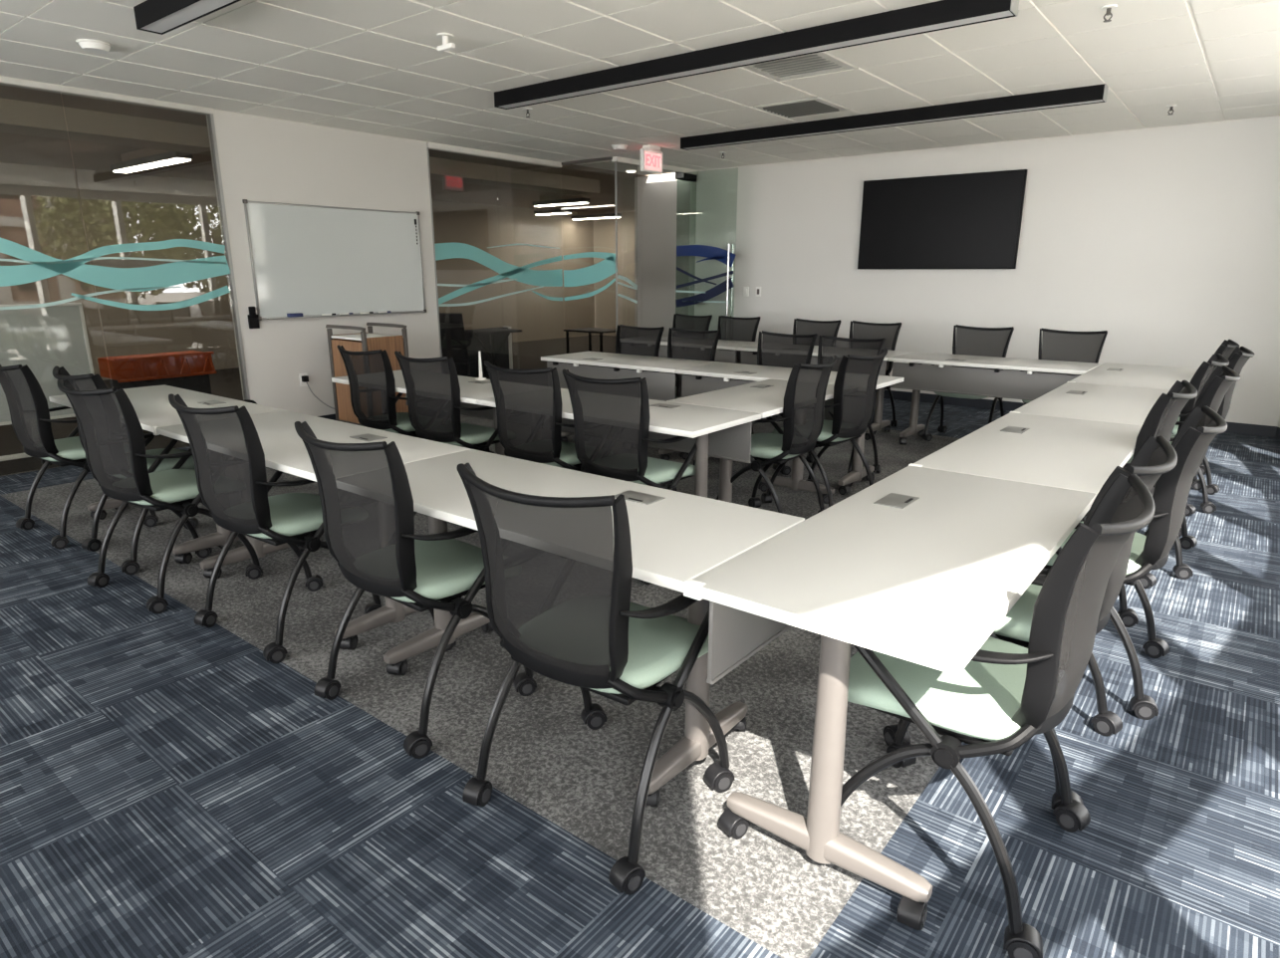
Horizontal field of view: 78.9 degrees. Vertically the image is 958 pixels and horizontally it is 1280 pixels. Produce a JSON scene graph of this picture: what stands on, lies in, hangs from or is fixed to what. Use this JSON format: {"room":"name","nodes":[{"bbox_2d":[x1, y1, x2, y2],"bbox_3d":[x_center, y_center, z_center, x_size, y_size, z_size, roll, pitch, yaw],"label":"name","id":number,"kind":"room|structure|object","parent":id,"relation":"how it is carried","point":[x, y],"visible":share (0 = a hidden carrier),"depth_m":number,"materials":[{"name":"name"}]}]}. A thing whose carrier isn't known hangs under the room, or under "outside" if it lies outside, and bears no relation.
{"room":"conference room","nodes":[
{"label":"conference room","id":0,"kind":"room"},
{"bbox_2d":[242,399,256,404],"bbox_3d":[-3.320,-0.473,6.574,0.160,0.392,0.360,12,19,37],"label":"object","id":1,"kind":"object","parent":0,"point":[246,400],"visible":0.14,"depth_m":6.56,"materials":[{"name":"black plastic"}]},
{"bbox_2d":[0,162,594,380],"bbox_3d":[-6.688,-2.896,11.165,0.120,2.710,18.000,12,19,37],"label":"window","id":2,"kind":"structure","parent":0,"point":[61,213],"depth_m":11.11,"materials":[{"name":"clear glass"}]},
{"bbox_2d":[206,109,440,416],"bbox_3d":[-2.853,-1.906,7.454,0.120,2.710,2.090,12,19,37],"label":"wall","id":3,"kind":"structure","parent":0,"point":[265,159],"depth_m":7.11,"materials":[{"name":"paint"}]},
{"bbox_2d":[0,75,213,115],"bbox_3d":[-5.388,-2.361,3.965,0.100,0.060,6.160,12,19,37],"label":"trim","id":4,"kind":"structure","parent":3,"relation":"attached to","point":[4,81],"depth_m":5.69,"materials":[{"name":"white metal"}]},
{"bbox_2d":[0,113,250,399],"bbox_3d":[-5.383,-1.050,4.305,0.050,2.660,6.172,12,19,37],"label":"window","id":5,"kind":"structure","parent":3,"relation":"in","point":[42,266],"depth_m":6.09,"materials":[{"name":"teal glass"}]},
{"bbox_2d":[247,306,259,328],"bbox_3d":[-3.366,-1.406,6.779,0.045,0.190,0.085,12,19,37],"label":"handset","id":6,"kind":"object","parent":3,"relation":"attached to","point":[253,319],"visible":1,"depth_m":6.76,"materials":[{"name":"black plastic"}]},
{"bbox_2d":[298,372,308,386],"bbox_3d":[-3.129,-0.925,7.247,0.008,0.120,0.078,12,19,37],"label":"wall outlet","id":7,"kind":"object","parent":3,"relation":"attached to","point":[302,384],"visible":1,"depth_m":7.24,"materials":[{"name":"white plastic"}]},
{"bbox_2d":[317,413,344,422],"bbox_3d":[-2.802,-0.634,7.750,0.012,0.100,2.090,12,19,37],"label":"baseboard","id":8,"kind":"structure","parent":3,"relation":"attached to","point":[329,416],"depth_m":7.51,"materials":[{"name":"rubber"}]},
{"bbox_2d":[242,199,426,320],"bbox_3d":[-2.775,-2.048,7.345,0.086,1.004,1.778,12,19,37],"label":"whiteboard","id":9,"kind":"object","parent":3,"relation":"attached to","point":[313,261],"visible":1,"depth_m":7.26,"materials":[{"name":"metal"}]},
{"bbox_2d":[286,312,303,317],"bbox_3d":[-3.118,-1.482,7.037,0.050,0.032,0.130,12,19,37],"label":"eraser","id":10,"kind":"object","parent":9,"relation":"on","point":[295,314],"visible":1,"depth_m":7.01,"materials":[{"name":"blue plastic"}]},
{"bbox_2d":[264,310,424,319],"bbox_3d":[-2.770,-1.575,7.467,0.075,0.010,1.644,12,19,37],"label":"tray","id":11,"kind":"object","parent":9,"relation":"on","point":[356,313],"depth_m":7.31,"materials":[{"name":"metal"}]},
{"bbox_2d":[426,141,561,168],"bbox_3d":[-1.573,-3.585,8.632,0.100,0.060,1.940,12,19,37],"label":"trim","id":12,"kind":"structure","parent":3,"relation":"attached to","point":[431,145],"depth_m":8.50,"materials":[{"name":"white metal"}]},
{"bbox_2d":[427,147,637,357],"bbox_3d":[-1.103,-2.248,8.859,0.922,2.650,2.350,12,19,37],"label":"window","id":13,"kind":"structure","parent":3,"relation":"in","point":[598,272],"depth_m":9.14,"materials":[{"name":"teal glass"}]},
{"bbox_2d":[593,211,634,336],"bbox_3d":[0.918,-4.327,16.567,5.200,2.710,0.120,12,19,37],"label":"wall","id":14,"kind":"structure","parent":0,"point":[604,229],"depth_m":17.59,"materials":[{"name":"beige paint"}]},
{"bbox_2d":[634,176,641,327],"bbox_3d":[1.508,-3.396,13.066,0.120,2.710,4.950,12,19,37],"label":"wall","id":15,"kind":"structure","parent":0,"point":[638,180],"depth_m":11.10,"materials":[{"name":"grey paint"}]},
{"bbox_2d":[0,334,1279,957],"bbox_3d":[-1.230,-0.449,7.482,14.159,0.120,18.400,12,19,37],"label":"floor","id":16,"kind":"structure","parent":0,"point":[169,788],"depth_m":2.25,"materials":[{"name":"carpet"}]},
{"bbox_2d":[0,302,94,465],"bbox_3d":[-4.854,-0.664,5.720,0.523,1.197,1.434,12,19,37],"label":"whiteboard","id":17,"kind":"object","parent":16,"relation":"on","point":[42,339],"visible":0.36,"depth_m":5.93,"materials":[{"name":"white plastic"}]},
{"bbox_2d":[0,364,159,549],"bbox_3d":[-3.174,-0.189,4.364,0.595,0.979,0.613,11,18,35],"label":"chair","id":18,"kind":"object","parent":16,"relation":"on","point":[29,409],"visible":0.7,"depth_m":4.12,"materials":[{"name":"black fabric"}]},
{"bbox_2d":[52,365,223,575],"bbox_3d":[-2.556,-0.096,4.015,0.595,0.979,0.613,12,19,37],"label":"chair","id":19,"kind":"object","parent":16,"relation":"on","point":[89,382],"visible":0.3,"depth_m":3.88,"materials":[{"name":"black plastic"}]},
{"bbox_2d":[97,350,216,394],"bbox_3d":[-4.882,-0.954,7.910,0.475,0.632,0.939,12,19,37],"label":"slatted bench","id":20,"kind":"object","parent":16,"relation":"on","point":[190,370],"visible":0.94,"depth_m":7.74,"materials":[{"name":"orange paint"}]},
{"bbox_2d":[56,379,262,613],"bbox_3d":[-2.193,0.021,3.577,0.596,0.979,0.613,9,17,31],"label":"chair","id":21,"kind":"object","parent":16,"relation":"on","point":[112,432],"visible":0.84,"depth_m":3.36,"materials":[{"name":"black fabric"}]},
{"bbox_2d":[48,384,283,563],"bbox_3d":[-2.627,-0.066,4.363,1.493,0.742,0.630,12,19,37],"label":"table","id":22,"kind":"object","parent":16,"relation":"on","point":[152,407],"visible":0.41,"depth_m":4.13,"materials":[{"name":"white laminate"}]},
{"bbox_2d":[168,393,382,663],"bbox_3d":[-1.464,0.133,3.156,0.595,0.979,0.613,10,18,34],"label":"chair","id":23,"kind":"object","parent":16,"relation":"on","point":[228,455],"visible":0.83,"depth_m":2.93,"materials":[{"name":"black fabric"}]},
{"bbox_2d":[155,409,470,650],"bbox_3d":[-1.459,0.172,3.471,1.486,0.742,0.621,12,19,37],"label":"table","id":24,"kind":"object","parent":16,"relation":"on","point":[284,450],"visible":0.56,"depth_m":3.33,"materials":[{"name":"white laminate"}]},
{"bbox_2d":[325,322,408,425],"bbox_3d":[-2.506,-0.945,7.234,0.622,0.967,0.478,12,19,37],"label":"lectern","id":25,"kind":"object","parent":16,"relation":"on","point":[362,342],"visible":0.31,"depth_m":7.12,"materials":[{"name":"brown wood"}]},
{"bbox_2d":[301,375,334,409],"bbox_3d":[-2.929,-0.789,7.356,0.459,0.393,0.082,-6,16,-21],"label":"power cord","id":26,"kind":"object","parent":25,"relation":"attached to","point":[305,379],"visible":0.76,"depth_m":7.24,"materials":[{"name":"black plastic"}]},
{"bbox_2d":[331,333,403,340],"bbox_3d":[-2.497,-1.303,7.131,0.540,0.020,0.420,12,19,37],"label":"shelf","id":27,"kind":"object","parent":25,"relation":"attached to","point":[347,337],"depth_m":7.05,"materials":[{"name":"white plastic"}]},
{"bbox_2d":[337,345,419,438],"bbox_3d":[-1.587,-0.388,5.116,0.595,0.979,0.613,12,19,38],"label":"chair","id":28,"kind":"object","parent":16,"relation":"on","point":[374,399],"visible":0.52,"depth_m":4.85,"materials":[{"name":"black fabric"}]},
{"bbox_2d":[294,421,537,759],"bbox_3d":[-0.736,0.285,2.588,0.595,0.979,0.613,12,19,38],"label":"chair","id":29,"kind":"object","parent":16,"relation":"on","point":[367,501],"visible":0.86,"depth_m":2.37,"materials":[{"name":"black fabric"}]},
{"bbox_2d":[331,369,505,456],"bbox_3d":[-1.320,-0.278,5.164,1.486,0.742,0.621,12,19,37],"label":"table","id":30,"kind":"object","parent":16,"relation":"on","point":[471,389],"visible":0.11,"depth_m":4.98,"materials":[{"name":"white laminate"}]},
{"bbox_2d":[475,351,486,379],"bbox_3d":[-1.064,-0.757,5.180,0.070,0.185,0.070,12,19,37],"label":"stand","id":31,"kind":"object","parent":30,"relation":"on","point":[479,354],"visible":1,"depth_m":5.18,"materials":[{"name":"white plastic"}]},
{"bbox_2d":[394,351,500,454],"bbox_3d":[-1.103,-0.290,4.747,0.595,0.979,0.613,12,19,37],"label":"chair","id":32,"kind":"object","parent":16,"relation":"on","point":[432,387],"visible":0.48,"depth_m":4.50,"materials":[{"name":"black fabric"}]},
{"bbox_2d":[439,312,487,378],"bbox_3d":[-2.276,-1.583,9.655,0.520,0.957,0.623,4,15,15],"label":"lounge chair","id":33,"kind":"object","parent":16,"relation":"on","point":[452,335],"visible":0.52,"depth_m":9.36,"materials":[{"name":"fabric"}]},
{"bbox_2d":[454,326,512,377],"bbox_3d":[-2.634,-1.646,10.463,0.120,0.680,2.360,12,19,37],"label":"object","id":34,"kind":"structure","parent":16,"relation":"on","point":[504,360],"depth_m":10.96,"materials":[{"name":"paint"}]},
{"bbox_2d":[464,327,521,377],"bbox_3d":[-1.893,-1.562,10.037,0.550,0.711,0.550,12,19,37],"label":"pedestal table","id":35,"kind":"object","parent":16,"relation":"on","point":[492,331],"visible":0.59,"depth_m":9.94,"materials":[{"name":"black metal"}]},
{"bbox_2d":[484,360,581,472],"bbox_3d":[-0.477,-0.159,4.257,0.595,0.979,0.613,11,18,36],"label":"chair","id":36,"kind":"object","parent":16,"relation":"on","point":[528,404],"visible":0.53,"depth_m":4.00,"materials":[{"name":"black fabric"}]},
{"bbox_2d":[563,327,615,353],"bbox_3d":[-0.800,-2.464,13.981,0.900,0.435,0.700,12,19,37],"label":"side table","id":37,"kind":"object","parent":16,"relation":"on","point":[590,331],"visible":0.72,"depth_m":13.81,"materials":[{"name":"black plastic"}]},
{"bbox_2d":[383,449,804,807],"bbox_3d":[-0.290,0.410,2.578,1.486,0.742,0.621,12,19,37],"label":"table","id":38,"kind":"object","parent":16,"relation":"on","point":[676,538],"visible":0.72,"depth_m":2.32,"materials":[{"name":"laminate"}]},
{"bbox_2d":[456,463,735,895],"bbox_3d":[-0.105,0.423,2.069,0.595,0.979,0.613,11,18,35],"label":"chair","id":39,"kind":"object","parent":16,"relation":"on","point":[558,574],"visible":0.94,"depth_m":1.85,"materials":[{"name":"fabric"}]},
{"bbox_2d":[476,388,762,498],"bbox_3d":[-0.151,-0.040,4.271,1.486,0.742,0.621,12,19,37],"label":"table","id":40,"kind":"object","parent":16,"relation":"on","point":[724,433],"visible":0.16,"depth_m":3.97,"materials":[{"name":"white laminate"}]},
{"bbox_2d":[582,324,664,372],"bbox_3d":[-0.138,-0.817,6.731,0.595,0.979,0.613,12,19,37],"label":"chair","id":41,"kind":"object","parent":16,"relation":"on","point":[637,341],"visible":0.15,"depth_m":6.86,"materials":[{"name":"black fabric"}]},
{"bbox_2d":[562,368,696,584],"bbox_3d":[-0.030,-0.065,3.903,0.595,0.979,0.613,12,19,38],"label":"chair","id":42,"kind":"object","parent":16,"relation":"on","point":[612,416],"visible":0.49,"depth_m":3.66,"materials":[{"name":"black fabric"}]},
{"bbox_2d":[540,351,719,460],"bbox_3d":[-0.104,-0.630,6.490,1.396,0.742,0.621,12,19,37],"label":"table","id":43,"kind":"object","parent":16,"relation":"on","point":[661,384],"visible":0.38,"depth_m":6.21,"materials":[{"name":"laminate"}]},
{"bbox_2d":[634,327,721,459],"bbox_3d":[0.312,-0.725,6.387,0.595,0.979,0.613,11,18,36],"label":"chair","id":44,"kind":"object","parent":16,"relation":"on","point":[686,344],"visible":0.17,"depth_m":6.51,"materials":[{"name":"black fabric"}]},
{"bbox_2d":[657,313,712,372],"bbox_3d":[0.443,-1.308,8.579,0.595,0.979,0.613,12,19,37],"label":"chair","id":45,"kind":"object","parent":16,"relation":"on","point":[695,323],"visible":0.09,"depth_m":8.70,"materials":[{"name":"black fabric"}]},
{"bbox_2d":[658,336,758,380],"bbox_3d":[0.520,-1.087,8.212,1.486,0.742,0.621,12,19,37],"label":"table","id":46,"kind":"object","parent":16,"relation":"on","point":[726,352],"visible":0.06,"depth_m":7.67,"materials":[{"name":"white plastic"}]},
{"bbox_2d":[717,315,760,381],"bbox_3d":[0.916,-1.211,8.217,0.595,0.979,0.613,11,18,36],"label":"chair","id":47,"kind":"object","parent":16,"relation":"on","point":[731,328],"visible":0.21,"depth_m":8.34,"materials":[{"name":"black fabric"}]},
{"bbox_2d":[666,378,834,504],"bbox_3d":[0.754,-0.154,4.704,0.621,0.742,1.196,12,19,37],"label":"table","id":48,"kind":"object","parent":16,"relation":"on","point":[766,397],"visible":0.39,"depth_m":4.51,"materials":[{"name":"laminate"}]},
{"bbox_2d":[715,355,836,513],"bbox_3d":[0.767,-0.206,4.437,0.613,0.979,0.595,10,18,34],"label":"chair","id":49,"kind":"object","parent":16,"relation":"on","point":[805,393],"visible":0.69,"depth_m":4.21,"materials":[{"name":"black fabric"}]},
{"bbox_2d":[751,330,817,470],"bbox_3d":[1.001,-0.621,5.996,0.595,0.979,0.613,12,19,38],"label":"chair","id":50,"kind":"object","parent":16,"relation":"on","point":[773,349],"visible":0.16,"depth_m":6.12,"materials":[{"name":"black fabric"}]},
{"bbox_2d":[675,362,904,495],"bbox_3d":[1.031,-0.399,5.623,1.486,0.742,0.621,12,19,37],"label":"table","id":51,"kind":"object","parent":16,"relation":"on","point":[704,378],"visible":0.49,"depth_m":5.54,"materials":[{"name":"white laminate"}]},
{"bbox_2d":[792,318,841,345],"bbox_3d":[1.619,-1.068,7.680,0.595,0.979,0.613,12,19,37],"label":"chair","id":52,"kind":"object","parent":16,"relation":"on","point":[804,327],"visible":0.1,"depth_m":7.79,"materials":[{"name":"black fabric"}]},
{"bbox_2d":[761,348,887,508],"bbox_3d":[1.172,-0.320,4.864,0.613,0.979,0.595,13,20,41],"label":"chair","id":53,"kind":"object","parent":16,"relation":"on","point":[855,386],"visible":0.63,"depth_m":4.63,"materials":[{"name":"black fabric"}]},
{"bbox_2d":[736,344,913,440],"bbox_3d":[1.689,-0.849,7.319,1.486,0.742,0.621,12,19,37],"label":"table","id":54,"kind":"object","parent":16,"relation":"on","point":[747,358],"visible":0.27,"depth_m":7.00,"materials":[{"name":"white laminate"}]},
{"bbox_2d":[779,334,885,487],"bbox_3d":[1.394,-0.514,5.597,0.595,0.979,0.613,12,19,37],"label":"chair","id":55,"kind":"object","parent":16,"relation":"on","point":[829,346],"visible":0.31,"depth_m":5.70,"materials":[{"name":"black fabric"}]},
{"bbox_2d":[849,320,901,434],"bbox_3d":[2.087,-0.973,7.323,0.595,0.979,0.613,12,19,38],"label":"chair","id":56,"kind":"object","parent":16,"relation":"on","point":[860,330],"visible":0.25,"depth_m":7.38,"materials":[{"name":"black fabric"}]},
{"bbox_2d":[683,465,1096,930],"bbox_3d":[0.792,0.496,2.257,0.621,0.742,1.451,12,19,37],"label":"table","id":57,"kind":"object","parent":16,"relation":"on","point":[921,566],"visible":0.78,"depth_m":1.87,"materials":[{"name":"laminate"}]},
{"bbox_2d":[921,324,1014,441],"bbox_3d":[2.851,-0.817,6.739,0.595,0.979,0.613,12,19,37],"label":"chair","id":58,"kind":"object","parent":16,"relation":"on","point":[967,341],"visible":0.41,"depth_m":6.82,"materials":[{"name":"black fabric"}]},
{"bbox_2d":[887,351,1101,445],"bbox_3d":[2.858,-0.611,6.426,1.486,0.742,0.621,12,19,37],"label":"table","id":59,"kind":"object","parent":16,"relation":"on","point":[919,375],"visible":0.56,"depth_m":6.22,"materials":[{"name":"white laminate"}]},
{"bbox_2d":[840,473,1155,957],"bbox_3d":[0.813,0.471,1.891,0.613,0.979,0.595,12,19,37],"label":"chair","id":60,"kind":"object","parent":16,"relation":"on","point":[1008,694],"visible":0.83,"depth_m":1.68,"materials":[{"name":"black fabric"}]},
{"bbox_2d":[908,412,1142,495],"bbox_3d":[1.691,0.204,3.357,0.621,0.742,1.451,12,19,37],"label":"table","id":61,"kind":"object","parent":16,"relation":"on","point":[1053,451],"visible":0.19,"depth_m":3.10,"materials":[{"name":"white laminate"}]},
{"bbox_2d":[883,435,1177,809],"bbox_3d":[1.159,0.355,2.326,0.613,0.979,0.595,12,19,39],"label":"chair","id":62,"kind":"object","parent":16,"relation":"on","point":[1155,457],"visible":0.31,"depth_m":2.16,"materials":[{"name":"black plastic"}]},
{"bbox_2d":[1022,328,1107,406],"bbox_3d":[3.403,-0.705,6.317,0.595,0.979,0.613,11,18,36],"label":"chair","id":63,"kind":"object","parent":16,"relation":"on","point":[1054,345],"visible":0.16,"depth_m":6.42,"materials":[{"name":"black fabric"}]},
{"bbox_2d":[1010,382,1169,425],"bbox_3d":[2.590,-0.087,4.456,0.621,0.742,1.451,12,19,37],"label":"table","id":64,"kind":"object","parent":16,"relation":"on","point":[1088,401],"visible":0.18,"depth_m":4.28,"materials":[{"name":"white laminate"}]},
{"bbox_2d":[1066,362,1197,389],"bbox_3d":[3.490,-0.379,5.555,0.621,0.742,1.451,12,19,37],"label":"table","id":65,"kind":"object","parent":16,"relation":"on","point":[1109,374],"visible":0.18,"depth_m":5.39,"materials":[{"name":"white plastic"}]},
{"bbox_2d":[1043,405,1227,720],"bbox_3d":[1.652,0.229,2.804,0.613,0.979,0.595,11,18,35],"label":"chair","id":66,"kind":"object","parent":16,"relation":"on","point":[1150,551],"visible":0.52,"depth_m":2.56,"materials":[{"name":"black plastic"}]},
{"bbox_2d":[1080,379,1197,627],"bbox_3d":[2.035,0.050,3.475,0.613,0.979,0.595,12,19,38],"label":"chair","id":67,"kind":"object","parent":16,"relation":"on","point":[1161,419],"visible":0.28,"depth_m":3.14,"materials":[{"name":"black fabric"}]},
{"bbox_2d":[1123,365,1240,579],"bbox_3d":[2.600,-0.083,3.978,0.613,0.979,0.595,11,18,35],"label":"chair","id":68,"kind":"object","parent":16,"relation":"on","point":[1212,393],"visible":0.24,"depth_m":3.74,"materials":[{"name":"black fabric"}]},
{"bbox_2d":[1169,353,1229,537],"bbox_3d":[2.989,-0.238,4.563,0.613,0.979,0.595,12,19,39],"label":"chair","id":69,"kind":"object","parent":16,"relation":"on","point":[1205,370],"visible":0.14,"depth_m":4.21,"materials":[{"name":"black plastic"}]},
{"bbox_2d":[1179,339,1239,490],"bbox_3d":[3.779,-0.491,5.514,0.613,0.979,0.595,12,19,37],"label":"chair","id":70,"kind":"object","parent":16,"relation":"on","point":[1226,348],"visible":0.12,"depth_m":5.27,"materials":[{"name":"black plastic"}]},
{"bbox_2d":[1171,346,1254,513],"bbox_3d":[3.475,-0.355,5.002,0.613,0.979,0.595,11,18,36],"label":"chair","id":71,"kind":"object","parent":16,"relation":"on","point":[1238,358],"visible":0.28,"depth_m":4.76,"materials":[{"name":"black plastic"}]},
{"bbox_2d":[0,0,1279,212],"bbox_3d":[-1.293,-3.182,6.808,13.794,0.110,18.200,12,19,37],"label":"ceiling","id":72,"kind":"structure","parent":0,"point":[377,67],"depth_m":5.14,"materials":[{"name":"tile"}]},
{"bbox_2d":[76,38,112,53],"bbox_3d":[-3.135,-2.486,4.477,0.170,0.041,0.170,12,19,37],"label":"smoke detector","id":73,"kind":"object","parent":72,"relation":"attached to","point":[89,45],"visible":1,"depth_m":4.43,"materials":[{"name":"white plastic"}]},
{"bbox_2d":[110,148,193,173],"bbox_3d":[-5.289,-3.462,8.381,1.750,0.183,0.160,12,19,37],"label":"linear light","id":74,"kind":"object","parent":72,"relation":"hanging from","point":[145,158],"visible":0.9,"depth_m":8.33,"materials":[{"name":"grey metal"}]},
{"bbox_2d":[133,0,241,34],"bbox_3d":[-1.096,-2.026,2.865,3.528,0.102,0.118,12,19,37],"label":"linear pendant","id":75,"kind":"object","parent":72,"relation":"hanging from","point":[160,17],"visible":1,"depth_m":3.72,"materials":[{"name":"metal"}]},
{"bbox_2d":[0,98,600,195],"bbox_3d":[-4.492,-3.048,6.823,0.500,0.180,12.000,12,19,37],"label":"window","id":76,"kind":"structure","parent":72,"relation":"attached to","point":[16,117],"depth_m":6.83,"materials":[{"name":"clear glass"}]},
{"bbox_2d":[436,32,455,51],"bbox_3d":[-1.081,-2.428,4.329,0.130,0.076,0.090,12,19,37],"label":"security camera","id":77,"kind":"object","parent":72,"relation":"attached to","point":[445,46],"visible":1,"depth_m":4.31,"materials":[{"name":"white plastic"}]},
{"bbox_2d":[522,107,531,117],"bbox_3d":[-0.903,-2.950,6.274,0.072,0.066,0.072,12,19,37],"label":"sprinkler head","id":78,"kind":"object","parent":72,"relation":"attached to","point":[525,109],"visible":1,"depth_m":6.26},
{"bbox_2d":[533,205,572,215],"bbox_3d":[-1.708,-5.297,15.291,0.900,0.183,0.160,12,19,37],"label":"linear light","id":79,"kind":"object","parent":72,"relation":"hanging from","point":[561,209],"visible":0.97,"depth_m":15.22,"materials":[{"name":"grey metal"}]},
{"bbox_2d":[532,193,589,207],"bbox_3d":[-1.344,-4.731,13.165,1.200,0.183,0.160,12,19,37],"label":"linear light","id":80,"kind":"object","parent":72,"relation":"hanging from","point":[558,199],"visible":0.99,"depth_m":13.12,"materials":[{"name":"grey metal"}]},
{"bbox_2d":[561,156,612,165],"bbox_3d":[-0.640,-3.730,9.122,0.830,0.035,0.050,12,19,37],"label":"trim","id":81,"kind":"structure","parent":72,"relation":"attached to","point":[609,157],"depth_m":9.08,"materials":[{"name":"grey metal"}]},
{"bbox_2d":[570,208,621,220],"bbox_3d":[-0.934,-5.631,16.548,1.300,0.183,0.160,12,19,37],"label":"linear light","id":82,"kind":"object","parent":72,"relation":"hanging from","point":[598,213],"visible":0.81,"depth_m":16.50,"materials":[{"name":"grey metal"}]},
{"bbox_2d":[611,144,627,150],"bbox_3d":[-0.211,-3.443,8.083,0.170,0.041,0.170,12,19,37],"label":"smoke detector","id":83,"kind":"object","parent":72,"relation":"attached to","point":[615,146],"visible":1,"depth_m":8.03,"materials":[{"name":"white plastic"}]},
{"bbox_2d":[640,145,662,174],"bbox_3d":[0.123,-3.356,8.176,0.090,0.257,0.336,12,19,37],"label":"exit sign","id":84,"kind":"object","parent":72,"relation":"hanging from","point":[650,155],"visible":1,"depth_m":8.14,"materials":[{"name":"white plastic"}]},
{"bbox_2d":[494,0,1019,109],"bbox_3d":[0.357,-2.510,4.687,3.548,0.102,0.118,12,19,37],"label":"linear pendant","id":85,"kind":"object","parent":72,"relation":"hanging from","point":[943,14],"visible":1,"depth_m":4.33,"materials":[{"name":"metal"}]},
{"bbox_2d":[742,51,855,81],"bbox_3d":[0.998,-2.637,4.966,0.560,0.015,0.560,12,19,37],"label":"ceiling vent","id":86,"kind":"object","parent":72,"relation":"in","point":[820,63],"visible":0.8,"depth_m":4.98,"materials":[{"name":"white metal"}]},
{"bbox_2d":[753,96,848,118],"bbox_3d":[1.292,-2.972,6.246,0.560,0.024,0.560,12,19,37],"label":"ceiling vent","id":87,"kind":"object","parent":72,"relation":"in","point":[812,106],"visible":1,"depth_m":6.19,"materials":[{"name":"white metal"}]},
{"bbox_2d":[680,83,1108,150],"bbox_3d":[1.855,-3.010,6.573,3.638,0.102,0.118,12,19,37],"label":"linear pendant","id":88,"kind":"object","parent":72,"relation":"hanging from","point":[1097,94],"visible":1,"depth_m":6.27,"materials":[{"name":"metal"}]},
{"bbox_2d":[1100,3,1117,22],"bbox_3d":[2.322,-2.306,3.859,0.072,0.066,0.072,12,19,37],"label":"sprinkler head","id":89,"kind":"object","parent":72,"relation":"attached to","point":[1108,8],"visible":1,"depth_m":3.85},
{"bbox_2d":[1166,104,1177,115],"bbox_3d":[4.195,-2.914,6.149,0.072,0.066,0.072,12,19,37],"label":"sprinkler head","id":90,"kind":"object","parent":72,"relation":"attached to","point":[1172,106],"visible":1,"depth_m":6.14},
{"bbox_2d":[641,173,690,346],"bbox_3d":[0.428,-2.822,10.904,0.950,2.710,0.100,12,19,37],"label":"wall","id":91,"kind":"structure","parent":0,"point":[665,199],"depth_m":10.82,"materials":[{"name":"white paint"}]},
{"bbox_2d":[688,115,1279,426],"bbox_3d":[3.268,-2.202,8.580,6.540,2.710,0.150,12,19,37],"label":"wall","id":92,"kind":"structure","parent":0,"point":[1164,241],"depth_m":7.66,"materials":[{"name":"paint"}]},
{"bbox_2d":[611,156,698,175],"bbox_3d":[0.212,-3.807,9.474,0.090,0.060,1.620,12,19,37],"label":"trim","id":93,"kind":"structure","parent":92,"relation":"attached to","point":[624,160],"depth_m":9.50,"materials":[{"name":"white metal"}]},
{"bbox_2d":[675,172,697,182],"bbox_3d":[0.596,-2.619,10.260,0.060,2.630,0.430,12,19,37],"label":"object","id":94,"kind":"structure","parent":92,"relation":"in","point":[687,177],"depth_m":9.93,"materials":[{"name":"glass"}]},
{"bbox_2d":[675,167,738,316],"bbox_3d":[0.809,-2.497,9.821,0.920,2.620,0.125,12,19,37],"label":"door","id":95,"kind":"structure","parent":94,"relation":"attached to","point":[709,252],"depth_m":9.74,"materials":[{"name":"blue glass"}]},
{"bbox_2d":[743,286,749,296],"bbox_3d":[1.359,-2.405,9.981,0.075,0.118,0.013,12,19,37],"label":"light switch","id":96,"kind":"object","parent":92,"relation":"attached to","point":[745,289],"visible":1,"depth_m":9.97,"materials":[{"name":"white plastic"}]},
{"bbox_2d":[755,286,761,296],"bbox_3d":[1.500,-2.376,9.873,0.075,0.118,0.013,12,19,37],"label":"light switch","id":97,"kind":"object","parent":92,"relation":"attached to","point":[758,289],"visible":1,"depth_m":9.87,"materials":[{"name":"white plastic"}]},
{"bbox_2d":[857,169,1026,268],"bbox_3d":[3.183,-2.746,8.348,1.685,0.955,0.087,12,19,37],"label":"television","id":98,"kind":"object","parent":92,"relation":"attached to","point":[963,220],"visible":1,"depth_m":8.26,"materials":[{"name":"black plastic"}]},
{"bbox_2d":[719,377,1277,437],"bbox_3d":[3.217,-0.924,8.854,6.340,0.100,0.012,12,19,37],"label":"baseboard","id":99,"kind":"structure","parent":92,"relation":"attached to","point":[1232,427],"depth_m":8.42,"materials":[{"name":"rubber"}]},
{"bbox_2d":[1275,426,1279,439],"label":"window","id":100,"kind":"structure","parent":92,"relation":"in","point":[1278,428],"depth_m":6.93,"materials":[{"name":"paint"}]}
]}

